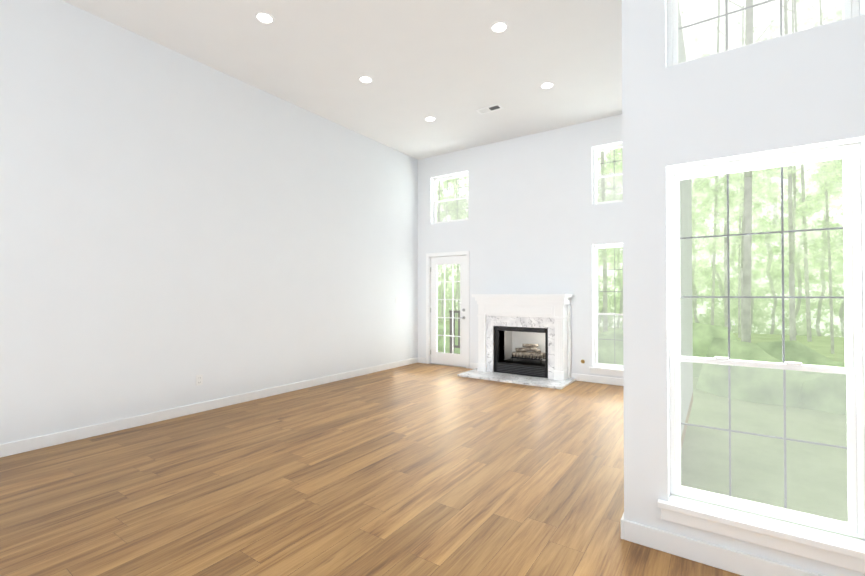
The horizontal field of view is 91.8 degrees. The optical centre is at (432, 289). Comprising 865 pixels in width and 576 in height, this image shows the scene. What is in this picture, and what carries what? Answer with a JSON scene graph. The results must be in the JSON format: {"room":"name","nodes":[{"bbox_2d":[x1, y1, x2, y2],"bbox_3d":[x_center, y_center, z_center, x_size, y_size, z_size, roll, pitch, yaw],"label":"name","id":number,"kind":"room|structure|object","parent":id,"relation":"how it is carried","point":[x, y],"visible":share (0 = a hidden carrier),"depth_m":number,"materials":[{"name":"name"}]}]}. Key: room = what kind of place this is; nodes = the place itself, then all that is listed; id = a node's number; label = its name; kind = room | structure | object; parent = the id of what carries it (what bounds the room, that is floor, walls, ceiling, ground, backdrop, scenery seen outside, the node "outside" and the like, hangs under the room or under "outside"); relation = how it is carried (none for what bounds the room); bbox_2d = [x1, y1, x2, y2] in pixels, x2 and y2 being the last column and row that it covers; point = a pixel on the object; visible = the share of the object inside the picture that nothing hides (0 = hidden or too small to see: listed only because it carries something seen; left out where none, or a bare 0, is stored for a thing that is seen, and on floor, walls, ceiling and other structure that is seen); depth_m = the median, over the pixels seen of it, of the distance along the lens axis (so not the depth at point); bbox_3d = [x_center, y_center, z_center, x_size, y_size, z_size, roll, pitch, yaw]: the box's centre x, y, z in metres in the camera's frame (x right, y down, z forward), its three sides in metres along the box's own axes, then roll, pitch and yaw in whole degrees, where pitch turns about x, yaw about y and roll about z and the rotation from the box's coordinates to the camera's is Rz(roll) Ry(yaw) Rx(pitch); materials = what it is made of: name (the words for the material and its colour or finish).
{"room":"living room","nodes":[
{"label":"living room","id":0,"kind":"room"},
{"bbox_2d":[0,0,417,443],"bbox_3d":[-3.003,-0.604,4.298,0.140,3.950,9.440,0,-1,34],"label":"wall","id":1,"kind":"structure","parent":0,"point":[173,223],"depth_m":4.46,"materials":[{"name":"white paint"}]},
{"bbox_2d":[196,374,202,385],"bbox_3d":[-2.621,1.016,4.710,0.008,0.115,0.072,0,-1,34],"label":"electrical outlet","id":2,"kind":"object","parent":1,"relation":"attached to","point":[199,379],"visible":1,"depth_m":4.71,"materials":[{"name":"plastic"}]},
{"bbox_2d":[0,357,417,457],"bbox_3d":[-2.899,1.319,4.291,0.016,0.105,9.300,0,-1,34],"label":"baseboard","id":3,"kind":"structure","parent":1,"relation":"attached to","point":[26,445],"depth_m":4.42,"materials":[{"name":"paint"}]},
{"bbox_2d":[0,363,741,575],"bbox_3d":[-0.178,1.411,2.437,6.880,0.120,9.580,0,-1,34],"label":"floor","id":4,"kind":"structure","parent":0,"point":[419,469],"depth_m":2.84,"materials":[{"name":"brown wood"}]},
{"bbox_2d":[457,294,575,388],"bbox_3d":[1.429,0.736,6.794,1.680,1.325,1.180,0,-1,34],"label":"fireplace","id":5,"kind":"object","parent":4,"relation":"on","point":[524,339],"visible":1,"depth_m":6.68,"materials":[{"name":"stone"}]},
{"bbox_2d":[62,0,685,159],"bbox_3d":[-0.178,-2.658,2.481,6.880,0.120,9.580,0,-1,34],"label":"ceiling","id":6,"kind":"structure","parent":0,"point":[451,66],"depth_m":4.63,"materials":[{"name":"paint"}]},
{"bbox_2d":[255,11,274,23],"bbox_3d":[-1.592,-2.577,3.976,0.176,0.008,0.176,0,-1,34],"label":"recessed light","id":7,"kind":"object","parent":6,"relation":"in","point":[264,17],"visible":1,"depth_m":3.96,"materials":[{"name":"paint"}]},
{"bbox_2d":[358,76,372,82],"bbox_3d":[-0.815,-2.565,5.116,0.176,0.008,0.176,0,-1,34],"label":"recessed light","id":8,"kind":"object","parent":6,"relation":"in","point":[365,79],"visible":1,"depth_m":5.11,"materials":[{"name":"paint"}]},
{"bbox_2d":[424,116,435,121],"bbox_3d":[-0.033,-2.552,6.265,0.176,0.008,0.176,0,-1,34],"label":"recessed light","id":9,"kind":"object","parent":6,"relation":"in","point":[430,118],"visible":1,"depth_m":6.24,"materials":[{"name":"paint"}]},
{"bbox_2d":[475,103,503,114],"bbox_3d":[0.807,-2.556,5.935,0.360,0.008,0.170,0,-1,34],"label":"ceiling vent","id":10,"kind":"object","parent":6,"relation":"in","point":[491,108],"visible":1,"depth_m":5.93,"materials":[{"name":"metal"}]},
{"bbox_2d":[490,21,507,32],"bbox_3d":[0.656,-2.576,4.114,0.176,0.008,0.176,0,-1,34],"label":"recessed light","id":11,"kind":"object","parent":6,"relation":"in","point":[499,27],"visible":1,"depth_m":4.11,"materials":[{"name":"paint"}]},
{"bbox_2d":[540,82,553,88],"bbox_3d":[1.438,-2.563,5.263,0.176,0.008,0.176,0,-1,34],"label":"recessed light","id":12,"kind":"object","parent":6,"relation":"in","point":[546,85],"visible":0.92,"depth_m":5.25,"materials":[{"name":"paint"}]},
{"bbox_2d":[418,114,692,393],"bbox_3d":[1.569,-0.574,6.979,4.680,3.950,0.140,0,-1,34],"label":"wall","id":13,"kind":"structure","parent":0,"point":[538,221],"depth_m":6.87,"materials":[{"name":"white paint"}]},
{"bbox_2d":[418,357,425,362],"bbox_3d":[-0.203,1.360,8.071,0.184,0.105,0.016,0,-1,34],"label":"baseboard","id":14,"kind":"structure","parent":13,"relation":"attached to","point":[421,360],"depth_m":8.07,"materials":[{"name":"paint"}]},
{"bbox_2d":[430,255,465,366],"bbox_3d":[0.290,0.389,7.794,0.799,2.018,0.100,0,-1,34],"label":"door","id":15,"kind":"structure","parent":13,"relation":"in","point":[449,358],"depth_m":7.79,"materials":[{"name":"paint"}]},
{"bbox_2d":[430,363,465,367],"bbox_3d":[0.314,1.404,7.814,0.802,0.011,0.138,0,-1,34],"label":"door sill","id":16,"kind":"structure","parent":13,"relation":"attached to","point":[448,365],"depth_m":7.74,"materials":[{"name":"silver metal"}]},
{"bbox_2d":[426,251,469,367],"bbox_3d":[0.308,0.358,7.817,0.944,2.104,0.158,0,-1,34],"label":"door frame","id":17,"kind":"structure","parent":13,"relation":"attached to","point":[428,255],"depth_m":7.97,"materials":[{"name":"paint"}]},
{"bbox_2d":[434,172,467,223],"bbox_3d":[0.374,-1.695,7.866,0.820,0.890,0.060,0,-1,34],"label":"window","id":18,"kind":"structure","parent":13,"relation":"in","point":[442,179],"depth_m":7.90,"materials":[{"name":"plastic"}]},
{"bbox_2d":[470,363,476,368],"bbox_3d":[0.790,1.353,7.395,0.300,0.105,0.016,0,-1,34],"label":"baseboard","id":19,"kind":"structure","parent":13,"relation":"attached to","point":[473,365],"depth_m":7.43,"materials":[{"name":"paint"}]},
{"bbox_2d":[571,373,623,385],"bbox_3d":[2.740,1.338,6.066,1.460,0.105,0.016,0,-1,34],"label":"baseboard","id":20,"kind":"structure","parent":13,"relation":"attached to","point":[599,379],"depth_m":6.24,"materials":[{"name":"paint"}]},
{"bbox_2d":[589,244,622,376],"bbox_3d":[2.780,0.289,6.127,0.910,1.935,0.190,0,-1,34],"label":"window","id":21,"kind":"structure","parent":13,"relation":"in","point":[612,369],"depth_m":6.30,"materials":[{"name":"plastic"}]},
{"bbox_2d":[593,143,622,204],"bbox_3d":[2.817,-1.720,6.202,0.820,0.885,0.060,0,-1,34],"label":"window","id":22,"kind":"structure","parent":13,"relation":"in","point":[595,165],"depth_m":6.34,"materials":[{"name":"plastic"}]},
{"bbox_2d":[678,13,691,436],"bbox_3d":[2.292,-0.607,4.007,0.140,3.950,3.960,0,-1,34],"label":"wall","id":23,"kind":"structure","parent":0,"point":[686,346],"depth_m":4.47,"materials":[{"name":"white paint"}]},
{"bbox_2d":[621,513,623,538],"bbox_3d":[2.179,1.315,3.959,0.016,0.105,4.100,0,-1,34],"label":"baseboard return","id":24,"kind":"object","parent":23,"relation":"attached to","point":[622,527],"visible":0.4,"depth_m":2.26,"materials":[{"name":"paint"}]},
{"bbox_2d":[622,0,864,575],"bbox_3d":[2.047,-0.632,1.694,2.340,3.950,0.140,0,-1,34],"label":"wall","id":25,"kind":"structure","parent":0,"point":[804,90],"depth_m":2.15,"materials":[{"name":"white paint"}]},
{"bbox_2d":[624,520,825,575],"bbox_3d":[1.945,1.290,1.648,2.200,0.105,0.016,0,-1,34],"label":"baseboard","id":26,"kind":"structure","parent":25,"relation":"attached to","point":[726,559],"depth_m":2.05,"materials":[{"name":"paint"}]},
{"bbox_2d":[657,143,864,572],"bbox_3d":[1.551,0.269,2.004,0.830,1.825,0.190,0,-1,34],"label":"window","id":27,"kind":"structure","parent":25,"relation":"in","point":[835,548],"depth_m":1.98,"materials":[{"name":"plastic"}]},
{"bbox_2d":[667,0,858,66],"bbox_3d":[1.587,-1.605,2.078,0.740,0.895,0.060,0,-1,34],"label":"transom window","id":28,"kind":"structure","parent":25,"relation":"in","point":[850,8],"depth_m":2.12,"materials":[{"name":"plastic"}]},
{"label":"outside","id":29,"kind":"structure","parent":0,"visible":0},
{"bbox_2d":[436,0,844,336],"bbox_3d":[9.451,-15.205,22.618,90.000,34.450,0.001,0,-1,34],"label":"trees","id":30,"kind":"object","parent":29,"point":[776,319],"depth_m":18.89,"materials":[{"name":"green plant"}]},
{"bbox_2d":[437,320,859,538],"bbox_3d":[-1.245,1.948,6.727,120.000,0.200,70.000,0,-1,34],"label":"lawn","id":31,"kind":"structure","parent":29,"point":[825,344],"depth_m":4.73,"materials":[{"name":"green plant"}]},
{"bbox_2d":[449,310,459,353],"bbox_3d":[0.908,1.167,8.476,2.200,1.400,1.580,0,-1,34],"label":"deck","id":32,"kind":"object","parent":31,"relation":"on","point":[454,312],"depth_m":9.63,"materials":[{"name":"brown wood"}]},
{"bbox_2d":[439,0,811,341],"bbox_3d":[12.278,-8.595,17.436,53.736,21.122,2.660,0,-1,34],"label":"tree","id":33,"kind":"object","parent":31,"relation":"on","point":[809,332],"depth_m":17.11,"materials":[{"name":"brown plant"}]},
{"bbox_2d":[437,0,841,340],"bbox_3d":[7.626,-7.790,10.679,53.608,19.365,1.734,0,-1,34],"label":"tree","id":34,"kind":"object","parent":31,"relation":"on","point":[791,290],"depth_m":9.88,"materials":[{"name":"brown plant"}]},
{"bbox_2d":[437,321,846,414],"bbox_3d":[6.003,1.713,8.116,55.878,2.191,4.063,0,-1,34],"label":"bush","id":35,"kind":"object","parent":31,"relation":"on","point":[747,353],"depth_m":7.11,"materials":[{"name":"green plant"}]},
{"bbox_2d":[457,0,833,353],"bbox_3d":[10.437,-8.339,13.499,53.958,20.526,2.274,0,-1,34],"label":"tree","id":36,"kind":"object","parent":31,"relation":"on","point":[830,278],"depth_m":13.02,"materials":[{"name":"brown plant"}]},
{"bbox_2d":[742,0,752,342],"bbox_3d":[16.374,-8.202,1.256,28.507,19.985,1.413,0,-1,34],"label":"tree","id":37,"kind":"object","parent":31,"relation":"on","point":[747,263],"depth_m":7.95,"materials":[{"name":"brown plant"}]}
]}

